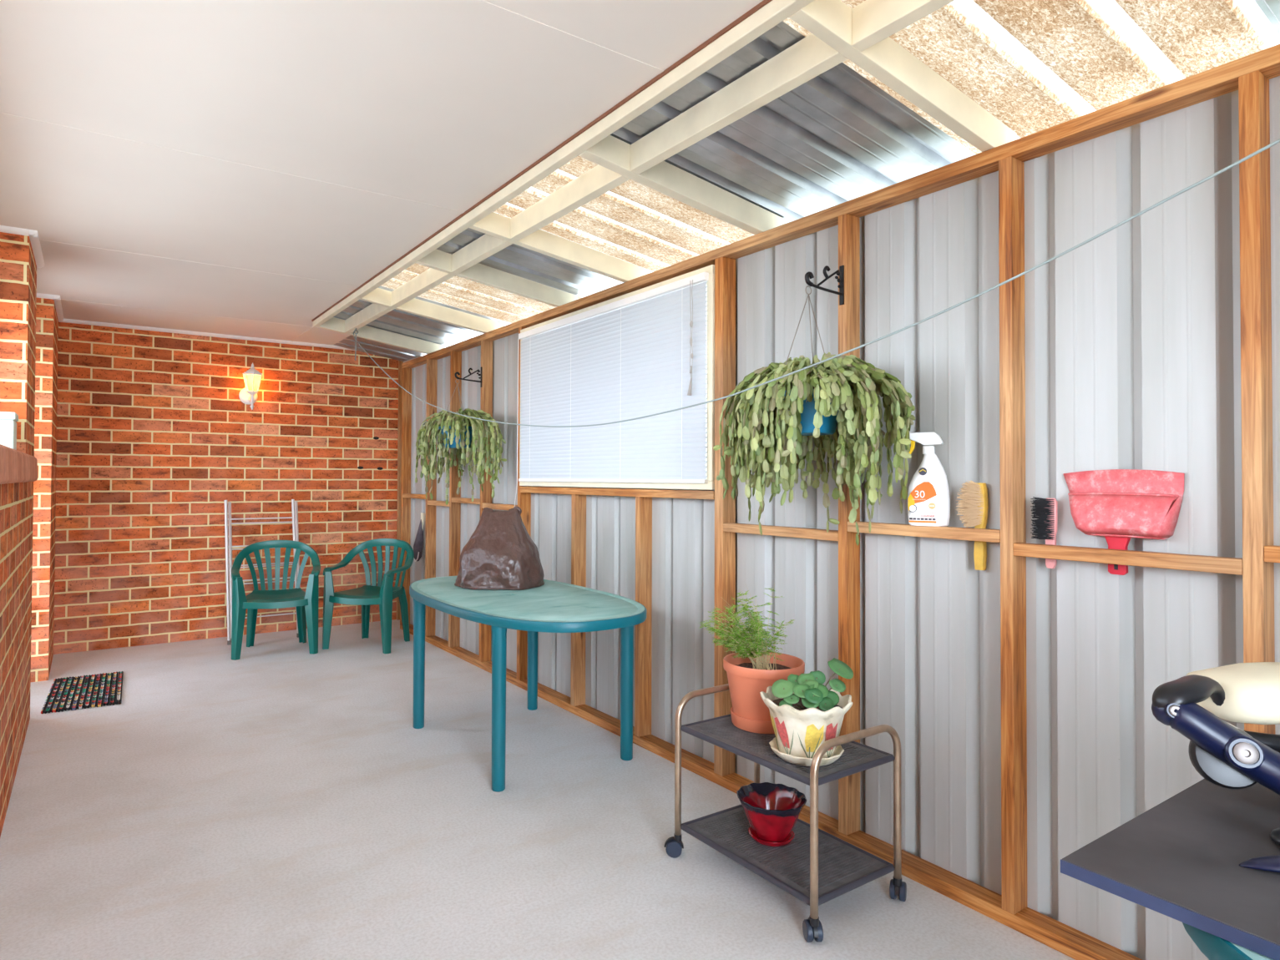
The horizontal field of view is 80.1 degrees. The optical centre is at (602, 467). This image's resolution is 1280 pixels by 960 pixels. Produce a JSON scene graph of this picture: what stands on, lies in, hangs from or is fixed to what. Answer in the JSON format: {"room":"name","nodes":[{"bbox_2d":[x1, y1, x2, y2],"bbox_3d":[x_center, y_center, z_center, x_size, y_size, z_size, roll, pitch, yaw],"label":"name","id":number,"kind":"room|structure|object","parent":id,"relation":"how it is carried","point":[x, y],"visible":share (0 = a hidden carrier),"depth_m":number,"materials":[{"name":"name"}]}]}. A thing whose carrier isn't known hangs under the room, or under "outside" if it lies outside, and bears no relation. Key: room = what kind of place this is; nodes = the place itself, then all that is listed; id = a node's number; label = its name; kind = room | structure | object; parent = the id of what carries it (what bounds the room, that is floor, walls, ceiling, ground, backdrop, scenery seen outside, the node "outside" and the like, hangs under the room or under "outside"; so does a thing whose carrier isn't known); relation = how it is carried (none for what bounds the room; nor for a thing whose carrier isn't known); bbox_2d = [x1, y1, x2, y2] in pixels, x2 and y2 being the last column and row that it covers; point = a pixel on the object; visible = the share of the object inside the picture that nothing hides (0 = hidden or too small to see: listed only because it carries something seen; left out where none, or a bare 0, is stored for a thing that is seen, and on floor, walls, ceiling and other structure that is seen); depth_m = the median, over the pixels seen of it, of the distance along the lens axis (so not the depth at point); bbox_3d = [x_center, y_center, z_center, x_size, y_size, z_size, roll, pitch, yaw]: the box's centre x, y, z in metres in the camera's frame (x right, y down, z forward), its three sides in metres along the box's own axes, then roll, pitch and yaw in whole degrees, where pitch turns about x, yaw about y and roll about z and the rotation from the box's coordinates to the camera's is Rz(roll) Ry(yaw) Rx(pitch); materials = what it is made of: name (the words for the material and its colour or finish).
{"room":"enclosed patio","nodes":[
{"label":"enclosed patio","id":0,"kind":"room"},
{"bbox_2d":[0,232,58,837],"bbox_3d":[-1.730,0.086,1.979,0.273,2.275,7.458,1,-1,-34],"label":"wall","id":1,"kind":"structure","parent":0,"point":[28,323],"depth_m":3.31,"materials":[{"name":"brick"}]},
{"bbox_2d":[0,444,37,484],"bbox_3d":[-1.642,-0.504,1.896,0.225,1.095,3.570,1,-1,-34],"label":"window sill","id":2,"kind":"structure","parent":1,"relation":"in","point":[16,466],"depth_m":2.44,"materials":[{"name":"red brick"}]},
{"bbox_2d":[0,411,18,450],"bbox_3d":[-2.503,-0.148,3.172,0.093,0.160,0.155,1,-1,-34],"label":"container","id":3,"kind":"object","parent":2,"relation":"on","point":[7,420],"visible":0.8,"depth_m":3.12,"materials":[{"name":"white plastic"}]},
{"bbox_2d":[0,225,63,322],"bbox_3d":[-3.162,-1.013,4.187,0.248,0.022,2.225,1,-1,-32],"label":"trim","id":4,"kind":"structure","parent":1,"relation":"attached to","point":[33,235],"depth_m":3.56,"materials":[{"name":"white paint"}]},
{"bbox_2d":[53,322,398,654],"bbox_3d":[-3.119,0.135,5.606,3.500,2.275,0.110,1,-1,-34],"label":"wall","id":5,"kind":"structure","parent":0,"point":[155,432],"depth_m":5.63,"materials":[{"name":"brick"}]},
{"bbox_2d":[59,318,354,350],"bbox_3d":[-2.698,-0.987,5.819,2.390,0.022,0.030,1,-1,-34],"label":"trim","id":6,"kind":"structure","parent":5,"relation":"attached to","point":[67,321],"depth_m":5.61,"materials":[{"name":"white paint"}]},
{"bbox_2d":[238,362,262,409],"bbox_3d":[-2.658,-0.612,5.747,0.140,0.357,0.188,1,-1,-34],"label":"wall lantern","id":7,"kind":"object","parent":5,"relation":"attached to","point":[247,395],"visible":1,"depth_m":5.73,"materials":[{"name":"white paint"}]},
{"bbox_2d":[0,0,763,344],"bbox_3d":[-1.084,-1.050,2.489,3.560,0.022,7.558,1,-1,-34],"label":"ceiling","id":8,"kind":"structure","parent":0,"point":[242,168],"depth_m":2.32,"materials":[{"name":"paint"}]},
{"bbox_2d":[311,0,814,327],"bbox_3d":[-0.150,-1.035,2.496,0.040,0.086,6.485,1,-1,-34],"label":"ceiling beam","id":9,"kind":"structure","parent":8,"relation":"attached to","point":[766,15],"depth_m":2.23,"materials":[{"name":"beige paint"}]},
{"bbox_2d":[439,425,472,448],"bbox_3d":[-0.906,-0.188,4.737,0.224,0.132,0.224,1,-1,-34],"label":"pot","id":10,"kind":"object","parent":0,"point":[446,442],"depth_m":4.66,"materials":[{"name":"blue plastic"}]},
{"bbox_2d":[0,619,1075,959],"bbox_3d":[-0.950,1.292,2.321,3.650,0.120,8.137,1,-1,-34],"label":"floor","id":11,"kind":"structure","parent":0,"point":[280,801],"depth_m":2.53,"materials":[{"name":"concrete"}]},
{"bbox_2d":[40,671,123,713],"bbox_3d":[-2.882,1.246,4.240,0.343,0.017,0.748,1,-1,-31],"label":"door mat","id":12,"kind":"object","parent":11,"relation":"on","point":[69,693],"visible":1,"depth_m":4.18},
{"bbox_2d":[224,499,300,645],"bbox_3d":[-2.543,0.762,5.712,0.525,1.035,0.291,1,-1,-34],"label":"clothes rack","id":13,"kind":"object","parent":11,"relation":"on","point":[229,546],"visible":0.67,"depth_m":5.66,"materials":[{"name":"silver metal"}]},
{"bbox_2d":[231,540,320,660],"bbox_3d":[-2.265,0.897,5.283,0.575,0.749,0.463,1,-1,-22],"label":"armchair","id":14,"kind":"object","parent":11,"relation":"on","point":[306,603],"visible":1,"depth_m":5.34,"materials":[{"name":"green plastic"}]},
{"bbox_2d":[322,538,414,653],"bbox_3d":[-1.660,0.902,5.458,0.575,0.749,0.463,0,-1,15],"label":"armchair","id":15,"kind":"object","parent":11,"relation":"on","point":[382,594],"visible":1,"depth_m":5.49,"materials":[{"name":"green plastic"}]},
{"bbox_2d":[396,360,403,620],"bbox_3d":[-1.723,0.174,6.457,0.030,2.235,0.035,1,-1,-34],"label":"post","id":16,"kind":"object","parent":11,"relation":"on","point":[400,362],"visible":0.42,"depth_m":6.45,"materials":[{"name":"brown wood"}]},
{"bbox_2d":[424,635,491,673],"bbox_3d":[-0.949,1.253,5.067,0.135,0.040,1.222,1,-1,-34],"label":"plate","id":17,"kind":"object","parent":11,"relation":"on","point":[470,657],"depth_m":5.09,"materials":[{"name":"brown wood"}]},
{"bbox_2d":[399,368,411,624],"bbox_3d":[-1.570,0.226,6.071,0.070,2.040,0.035,1,-1,-34],"label":"stud","id":18,"kind":"object","parent":17,"relation":"on","point":[406,372],"visible":0.79,"depth_m":6.06,"materials":[{"name":"brown wood"}]},
{"bbox_2d":[402,493,425,499],"bbox_3d":[-1.432,0.221,5.838,0.035,0.034,0.504,1,-1,-34],"label":"rail","id":19,"kind":"object","parent":18,"relation":"attached to","point":[404,495],"visible":0.77,"depth_m":5.83,"materials":[{"name":"brown wood"}]},
{"bbox_2d":[424,359,437,636],"bbox_3d":[-1.268,0.220,5.623,0.070,2.040,0.035,1,-1,-34],"label":"stud","id":20,"kind":"object","parent":17,"relation":"on","point":[432,365],"visible":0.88,"depth_m":5.61,"materials":[{"name":"brown wood"}]},
{"bbox_2d":[427,500,449,506],"bbox_3d":[-1.157,0.257,5.429,0.035,0.034,0.409,1,-1,-34],"label":"rail","id":21,"kind":"object","parent":20,"relation":"attached to","point":[434,503],"visible":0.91,"depth_m":5.43,"materials":[{"name":"brown wood"}]},
{"bbox_2d":[448,350,461,647],"bbox_3d":[-1.019,0.216,5.254,0.070,2.040,0.035,1,-1,-34],"label":"stud","id":22,"kind":"object","parent":17,"relation":"on","point":[455,356],"visible":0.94,"depth_m":5.24,"materials":[{"name":"brown wood"}]},
{"bbox_2d":[451,497,480,504],"bbox_3d":[-0.894,0.221,5.039,0.035,0.034,0.459,1,-1,-34],"label":"rail","id":23,"kind":"object","parent":22,"relation":"attached to","point":[462,500],"visible":0.91,"depth_m":5.02,"materials":[{"name":"brown wood"}]},
{"bbox_2d":[478,339,492,662],"bbox_3d":[-0.742,0.211,4.844,0.070,2.040,0.035,1,-1,-34],"label":"stud","id":24,"kind":"object","parent":17,"relation":"on","point":[486,402],"visible":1,"depth_m":4.83,"materials":[{"name":"brown wood"}]},
{"bbox_2d":[454,366,482,387],"bbox_3d":[-0.844,-0.576,4.784,0.185,0.130,0.016,1,-1,-34],"label":"bracket","id":25,"kind":"object","parent":24,"relation":"attached to","point":[469,369],"visible":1,"depth_m":4.80,"materials":[{"name":"black metal"}]},
{"bbox_2d":[414,379,506,505],"bbox_3d":[-0.933,-0.154,4.724,0.428,0.796,0.953,1,-1,-34],"label":"hanging plant","id":26,"kind":"object","parent":25,"relation":"hanging from","point":[466,434],"visible":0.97,"depth_m":4.61,"materials":[{"name":"green plant"}]},
{"bbox_2d":[482,502,517,510],"bbox_3d":[-0.612,0.240,4.620,0.035,0.034,0.479,1,-1,-34],"label":"rail","id":27,"kind":"object","parent":24,"relation":"attached to","point":[493,506],"visible":0.76,"depth_m":4.62,"materials":[{"name":"brown wood"}]},
{"bbox_2d":[516,326,531,680],"bbox_3d":[-0.454,0.205,4.417,0.070,2.040,0.035,1,-1,-34],"label":"stud","id":28,"kind":"object","parent":17,"relation":"on","point":[523,498],"visible":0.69,"depth_m":4.40,"materials":[{"name":"brown wood"}]},
{"bbox_2d":[409,576,646,792],"bbox_3d":[-0.393,0.915,3.479,0.772,0.673,1.514,1,-1,-34],"label":"table","id":29,"kind":"object","parent":11,"relation":"on","point":[553,606],"visible":0.91,"depth_m":3.24,"materials":[{"name":"teal plastic"}]},
{"bbox_2d":[454,505,544,590],"bbox_3d":[-0.510,0.387,3.785,0.442,0.390,0.392,0,-1,1],"label":"bag","id":30,"kind":"object","parent":29,"relation":"on","point":[500,553],"visible":1,"depth_m":3.66,"materials":[{"name":"brown"}]},
{"bbox_2d":[537,683,620,736],"bbox_3d":[-0.141,1.238,3.869,0.135,0.040,0.975,1,-1,-34],"label":"plate","id":31,"kind":"object","parent":11,"relation":"on","point":[600,719],"depth_m":3.83,"materials":[{"name":"brown wood"}]},
{"bbox_2d":[570,494,586,706],"bbox_3d":[-0.123,0.679,3.916,0.070,1.080,0.035,1,-1,-34],"label":"stud","id":32,"kind":"object","parent":31,"relation":"on","point":[578,502],"visible":0.66,"depth_m":3.90,"materials":[{"name":"brown wood"}]},
{"bbox_2d":[632,726,674,763],"bbox_3d":[0.220,1.232,3.334,0.135,0.040,0.456,1,-1,-34],"label":"plate","id":33,"kind":"object","parent":11,"relation":"on","point":[662,748],"depth_m":3.34,"materials":[{"name":"brown wood"}]},
{"bbox_2d":[634,496,652,737],"bbox_3d":[0.187,0.673,3.456,0.070,1.080,0.035,1,-1,-34],"label":"stud","id":34,"kind":"object","parent":33,"relation":"on","point":[643,504],"visible":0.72,"depth_m":3.44,"materials":[{"name":"brown wood"}]},
{"bbox_2d":[681,748,753,793],"bbox_3d":[0.419,1.228,3.039,0.135,0.040,0.459,1,-1,-34],"label":"plate","id":35,"kind":"object","parent":11,"relation":"on","point":[692,762],"depth_m":3.04,"materials":[{"name":"brown wood"}]},
{"bbox_2d":[713,256,735,776],"bbox_3d":[0.488,0.188,3.020,0.070,2.040,0.048,1,-1,-34],"label":"stud","id":36,"kind":"object","parent":35,"relation":"on","point":[725,267],"visible":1,"depth_m":3.00,"materials":[{"name":"brown wood"}]},
{"bbox_2d":[723,522,838,541],"bbox_3d":[0.642,0.232,2.761,0.035,0.034,0.553,1,-1,-34],"label":"rail","id":37,"kind":"object","parent":36,"relation":"attached to","point":[791,532],"visible":0.8,"depth_m":2.72,"materials":[{"name":"brown wood"}]},
{"bbox_2d":[401,44,1279,368],"bbox_3d":[0.401,-0.850,3.170,0.070,0.040,7.070,1,-1,-34],"label":"plate","id":38,"kind":"object","parent":36,"relation":"on","point":[1222,79],"visible":0.97,"depth_m":2.19,"materials":[{"name":"brown wood"}]},
{"bbox_2d":[318,317,444,354],"bbox_3d":[-1.562,-0.941,5.430,0.901,0.199,0.040,1,-1,-34],"label":"rafter","id":39,"kind":"object","parent":38,"relation":"on","point":[334,324],"visible":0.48,"depth_m":5.42,"materials":[{"name":"beige paint"}]},
{"bbox_2d":[344,303,394,333],"bbox_3d":[-1.506,-0.978,4.877,0.035,0.090,0.939,1,-1,-34],"label":"ceiling beam","id":40,"kind":"structure","parent":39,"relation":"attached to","point":[373,311],"depth_m":4.88,"materials":[{"name":"beige paint"}]},
{"bbox_2d":[353,138,1279,427],"bbox_3d":[-0.127,-0.555,2.897,0.057,0.812,5.337,1,-1,-35],"label":"clothesline","id":41,"kind":"object","parent":40,"relation":"hanging from","point":[1277,141],"visible":1,"depth_m":1.66,"materials":[{"name":"grey"}]},
{"bbox_2d":[359,288,503,333],"bbox_3d":[-1.015,-0.952,4.620,0.901,0.199,0.035,1,-1,-34],"label":"rafter","id":42,"kind":"object","parent":38,"relation":"on","point":[379,296],"visible":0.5,"depth_m":4.61,"materials":[{"name":"beige paint"}]},
{"bbox_2d":[333,285,510,361],"bbox_3d":[-1.522,-0.993,5.430,1.204,0.196,1.916,1,-1,-34],"label":"sheet","id":43,"kind":"object","parent":42,"relation":"on","point":[397,321],"visible":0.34,"depth_m":5.30,"materials":[{"name":"metal"}]},
{"bbox_2d":[390,268,455,308],"bbox_3d":[-0.982,-0.988,4.101,0.035,0.090,0.862,1,-1,-34],"label":"ceiling beam","id":44,"kind":"structure","parent":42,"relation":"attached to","point":[430,278],"depth_m":4.09,"materials":[{"name":"beige paint"}]},
{"bbox_2d":[415,249,577,307],"bbox_3d":[-0.513,-0.961,3.875,0.901,0.199,0.035,1,-1,-34],"label":"rafter","id":45,"kind":"object","parent":38,"relation":"on","point":[437,260],"visible":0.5,"depth_m":3.86,"materials":[{"name":"beige paint"}]},
{"bbox_2d":[380,263,582,323],"bbox_3d":[-0.736,-1.010,4.265,1.204,0.196,0.906,1,-1,-34],"label":"sheet","id":46,"kind":"object","parent":45,"relation":"on","point":[456,291],"visible":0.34,"depth_m":4.40,"materials":[{"name":"beige plastic"}]},
{"bbox_2d":[451,233,512,273],"bbox_3d":[-0.557,-0.996,3.471,0.035,0.090,0.585,1,-1,-34],"label":"ceiling beam","id":47,"kind":"structure","parent":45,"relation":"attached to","point":[486,245],"depth_m":3.47,"materials":[{"name":"beige paint"}]},
{"bbox_2d":[469,212,648,282],"bbox_3d":[-0.165,-0.967,3.359,0.901,0.199,0.038,1,-1,-34],"label":"rafter","id":48,"kind":"object","parent":38,"relation":"on","point":[494,225],"visible":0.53,"depth_m":3.34,"materials":[{"name":"beige paint"}]},
{"bbox_2d":[435,212,653,297],"bbox_3d":[-0.310,-1.015,3.633,1.204,0.196,0.630,1,-1,-34],"label":"sheet","id":49,"kind":"object","parent":48,"relation":"on","point":[515,260],"visible":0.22,"depth_m":3.78,"materials":[{"name":"metal"}]},
{"bbox_2d":[510,164,630,241],"bbox_3d":[-0.147,-1.003,2.862,0.035,0.090,0.807,1,-1,-34],"label":"ceiling beam","id":50,"kind":"structure","parent":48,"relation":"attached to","point":[598,180],"depth_m":2.83,"materials":[{"name":"beige paint"}]},
{"bbox_2d":[493,155,754,271],"bbox_3d":[0.097,-1.026,3.030,1.204,0.196,0.838,1,-1,-34],"label":"sheet","id":51,"kind":"object","parent":48,"relation":"on","point":[633,222],"visible":0.29,"depth_m":3.12,"materials":[{"name":"beige plastic"}]},
{"bbox_2d":[578,135,784,234],"bbox_3d":[0.310,-0.976,2.655,0.901,0.199,0.045,1,-1,-34],"label":"rafter","id":52,"kind":"object","parent":38,"relation":"on","point":[611,153],"visible":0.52,"depth_m":2.62,"materials":[{"name":"beige paint"}]},
{"bbox_2d":[630,33,847,174],"bbox_3d":[0.338,-1.012,2.144,0.035,0.090,0.833,1,-1,-34],"label":"ceiling beam","id":53,"kind":"structure","parent":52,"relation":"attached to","point":[810,57],"depth_m":2.07,"materials":[{"name":"beige paint"}]},
{"bbox_2d":[609,21,976,223],"bbox_3d":[0.542,-1.031,2.370,1.204,0.196,0.767,1,-1,-34],"label":"sheet","id":54,"kind":"object","parent":52,"relation":"on","point":[836,138],"visible":0.44,"depth_m":2.35,"materials":[{"name":"metal"}]},
{"bbox_2d":[789,0,1016,151],"bbox_3d":[0.799,-0.985,1.930,0.901,0.199,0.036,1,-1,-34],"label":"rafter","id":55,"kind":"object","parent":38,"relation":"on","point":[830,21],"visible":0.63,"depth_m":1.89,"materials":[{"name":"beige paint"}]},
{"bbox_2d":[851,0,954,51],"bbox_3d":[1.213,-1.028,0.846,0.035,0.090,2.224,1,-1,-34],"label":"ceiling beam","id":56,"kind":"structure","parent":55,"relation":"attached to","point":[872,21],"depth_m":1.69,"materials":[{"name":"beige paint"}]},
{"bbox_2d":[1254,0,1279,35],"bbox_3d":[1.627,-1.051,0.762,1.204,0.196,1.702,1,-1,-34],"label":"sheet","id":57,"kind":"object","parent":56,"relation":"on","point":[1271,8],"visible":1,"depth_m":1.65,"materials":[{"name":"metal"}]},
{"bbox_2d":[782,0,1279,154],"bbox_3d":[0.953,-1.041,1.760,1.204,0.196,0.719,1,-1,-34],"label":"sheet","id":58,"kind":"object","parent":55,"relation":"on","point":[1035,66],"visible":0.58,"depth_m":1.82,"materials":[{"name":"beige plastic"}]},
{"bbox_2d":[664,683,906,942],"bbox_3d":[0.537,0.980,2.305,0.434,0.513,0.616,1,-1,-34],"label":"trolley","id":59,"kind":"object","parent":11,"relation":"on","point":[817,867],"visible":0.77,"depth_m":2.17,"materials":[{"name":"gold metal"}]},
{"bbox_2d":[664,834,683,849],"bbox_3d":[0.229,1.191,2.425,0.062,0.042,0.023,0,-1,11],"label":"hood","id":60,"kind":"object","parent":59,"relation":"attached to","point":[673,842],"depth_m":2.41,"materials":[{"name":"black plastic"}]},
{"bbox_2d":[699,584,804,733],"bbox_3d":[0.484,0.602,2.443,0.312,0.442,0.292,1,-1,-34],"label":"pot","id":61,"kind":"object","parent":59,"relation":"on","point":[750,670],"visible":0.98,"depth_m":2.42,"materials":[{"name":"ceramic"}]},
{"bbox_2d":[736,782,806,846],"bbox_3d":[0.517,1.069,2.326,0.211,0.130,0.208,1,-1,-34],"label":"pot","id":62,"kind":"object","parent":59,"relation":"on","point":[772,812],"visible":1,"depth_m":2.29,"materials":[{"name":"red ceramic"}]},
{"bbox_2d":[686,806,886,896],"bbox_3d":[0.541,1.141,2.294,0.317,0.011,0.510,1,-1,-34],"label":"shelf","id":63,"kind":"object","parent":59,"relation":"attached to","point":[842,866],"depth_m":2.22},
{"bbox_2d":[687,716,886,778],"bbox_3d":[0.542,0.829,2.299,0.317,0.011,0.510,1,-1,-34],"label":"shelf","id":64,"kind":"object","parent":59,"relation":"attached to","point":[720,730],"depth_m":2.21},
{"bbox_2d":[759,657,853,766],"bbox_3d":[0.576,0.681,2.154,0.253,0.276,0.254,1,-1,-18],"label":"ceramic planter","id":65,"kind":"object","parent":59,"relation":"on","point":[805,714],"visible":0.96,"depth_m":2.10,"materials":[{"name":"ceramic"}]},
{"bbox_2d":[808,915,819,937],"bbox_3d":[0.550,1.185,1.978,0.024,0.042,0.063,0,-1,8],"label":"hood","id":66,"kind":"object","parent":59,"relation":"attached to","point":[813,921],"depth_m":1.96,"materials":[{"name":"black plastic"}]},
{"bbox_2d":[893,877,901,895],"bbox_3d":[0.848,1.190,2.173,0.024,0.042,0.063,0,-1,37],"label":"hood","id":67,"kind":"object","parent":59,"relation":"attached to","point":[897,881],"depth_m":2.15,"materials":[{"name":"black plastic"}]},
{"bbox_2d":[818,811,893,864],"bbox_3d":[0.818,1.221,2.476,0.104,0.040,0.364,1,-1,-34],"label":"plate","id":68,"kind":"object","parent":11,"relation":"on","point":[876,847],"depth_m":2.46,"materials":[{"name":"brown wood"}]},
{"bbox_2d":[838,213,860,835],"bbox_3d":[0.821,0.182,2.526,0.070,2.040,0.035,1,-1,-34],"label":"stud","id":69,"kind":"object","parent":68,"relation":"on","point":[848,225],"visible":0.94,"depth_m":2.51,"materials":[{"name":"brown wood"}]},
{"bbox_2d":[804,265,844,305],"bbox_3d":[0.721,-0.605,2.468,0.180,0.130,0.016,1,-1,-34],"label":"bracket","id":70,"kind":"object","parent":69,"relation":"attached to","point":[840,272],"visible":1,"depth_m":2.49,"materials":[{"name":"black metal"}]},
{"bbox_2d":[783,389,838,435],"bbox_3d":[0.657,-0.172,2.420,0.224,0.132,0.224,1,-1,-34],"label":"pot","id":71,"kind":"object","parent":70,"relation":"hanging from","point":[805,427],"depth_m":2.34,"materials":[{"name":"blue plastic"}]},
{"bbox_2d":[713,285,915,545],"bbox_3d":[0.653,-0.167,2.414,0.399,0.827,0.736,1,-1,-34],"label":"hanging plant","id":72,"kind":"object","parent":70,"relation":"hanging from","point":[771,424],"visible":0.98,"depth_m":2.32,"materials":[{"name":"green plant"}]},
{"bbox_2d":[847,521,1000,542],"bbox_3d":[0.958,0.192,2.293,0.035,0.034,0.505,1,-1,-34],"label":"rail","id":73,"kind":"object","parent":69,"relation":"attached to","point":[948,533],"visible":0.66,"depth_m":2.25,"materials":[{"name":"brown wood"}]},
{"bbox_2d":[907,432,950,526],"bbox_3d":[0.974,0.035,2.271,0.118,0.279,0.058,0,-1,33],"label":"spray bottle","id":74,"kind":"object","parent":73,"relation":"on","point":[928,499],"visible":1,"depth_m":2.25,"materials":[{"name":"white plastic"}]},
{"bbox_2d":[955,480,988,570],"bbox_3d":[1.053,0.165,2.179,0.058,0.256,0.083,1,-1,-34],"label":"brush","id":75,"kind":"object","parent":73,"relation":"in","point":[974,507],"visible":1,"depth_m":2.16,"materials":[{"name":"yellow plastic"}]},
{"bbox_2d":[1182,922,1274,959],"bbox_3d":[1.281,0.876,0.461,0.772,0.673,1.514,1,-1,-34],"label":"table","id":76,"kind":"object","parent":11,"relation":"on","point":[1214,948],"visible":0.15,"depth_m":0.88,"materials":[{"name":"teal plastic"}]},
{"bbox_2d":[1060,779,1279,959],"bbox_3d":[1.271,0.535,0.825,0.868,0.018,1.058,1,-1,-34],"label":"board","id":77,"kind":"object","parent":76,"relation":"on","point":[1179,859],"visible":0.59,"depth_m":1.01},
{"bbox_2d":[1150,662,1279,872],"bbox_3d":[1.038,0.432,1.160,0.327,0.197,0.457,0,-1,11],"label":"saw","id":78,"kind":"object","parent":77,"relation":"on","point":[1194,705],"visible":1,"depth_m":1.20,"materials":[{"name":"blue metal"}]},
{"bbox_2d":[403,75,1279,959],"bbox_3d":[0.346,0.128,3.367,0.083,2.250,7.478,1,-1,-34],"label":"wall","id":79,"kind":"structure","parent":0,"point":[1132,334],"depth_m":2.13,"materials":[{"name":"grey metal"}]},
{"bbox_2d":[413,512,424,561],"bbox_3d":[-1.400,0.534,5.804,0.072,0.376,0.127,1,-1,-34],"label":"folded umbrella","id":80,"kind":"object","parent":79,"relation":"hanging from","point":[418,543],"visible":0.99,"depth_m":5.78,"materials":[{"name":"fabric"}]},
{"bbox_2d":[519,264,714,499],"bbox_3d":[0.028,-0.333,3.737,0.113,0.940,1.642,1,-1,-34],"label":"window","id":81,"kind":"structure","parent":79,"relation":"in","point":[710,269],"depth_m":3.24,"materials":[{"name":"beige paint"}]},
{"bbox_2d":[514,272,708,506],"bbox_3d":[-0.037,-0.274,3.708,0.047,1.004,1.616,1,-1,-34],"label":"blind","id":82,"kind":"object","parent":81,"relation":"attached to","point":[643,354],"visible":0.99,"depth_m":3.53,"materials":[{"name":"white paint"}]},
{"bbox_2d":[901,849,1142,959],"bbox_3d":[1.069,1.216,2.074,0.135,0.040,0.653,1,-1,-34],"label":"plate","id":83,"kind":"object","parent":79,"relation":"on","point":[1058,936],"depth_m":2.04,"materials":[{"name":"brown wood"}]},
{"bbox_2d":[998,156,1027,914],"bbox_3d":[1.123,0.176,2.078,0.070,2.040,0.035,1,-1,-34],"label":"stud","id":84,"kind":"object","parent":83,"relation":"on","point":[1011,170],"visible":1,"depth_m":2.06,"materials":[{"name":"brown wood"}]},
{"bbox_2d":[1013,542,1242,575],"bbox_3d":[1.256,0.218,1.850,0.035,0.034,0.490,1,-1,-34],"label":"rail","id":85,"kind":"object","parent":84,"relation":"attached to","point":[1227,565],"visible":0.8,"depth_m":1.81,"materials":[{"name":"brown wood"}]},
{"bbox_2d":[1030,496,1057,568],"bbox_3d":[1.167,0.173,2.016,0.043,0.189,0.062,1,-1,-34],"label":"brush","id":86,"kind":"object","parent":85,"relation":"on","point":[1045,510],"visible":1,"depth_m":2.01,"materials":[{"name":"pink plastic"}]},
{"bbox_2d":[1062,469,1184,575],"bbox_3d":[1.270,0.135,1.874,0.064,0.260,0.266,1,-1,-34],"label":"dustpan","id":87,"kind":"object","parent":85,"relation":"on","point":[1120,506],"visible":0.98,"depth_m":1.86,"materials":[{"name":"red plastic"}]},
{"bbox_2d":[1238,70,1275,734],"bbox_3d":[1.417,0.171,1.642,0.070,2.040,0.035,1,-1,-34],"label":"stud","id":88,"kind":"object","parent":83,"relation":"on","point":[1253,88],"visible":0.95,"depth_m":1.63,"materials":[{"name":"brown wood"}]},
{"bbox_2d":[1263,545,1279,562],"bbox_3d":[1.582,0.180,1.368,0.035,0.034,0.602,1,-1,-34],"label":"rail","id":89,"kind":"object","parent":88,"relation":"attached to","point":[1272,553],"visible":1,"depth_m":1.60,"materials":[{"name":"brown wood"}]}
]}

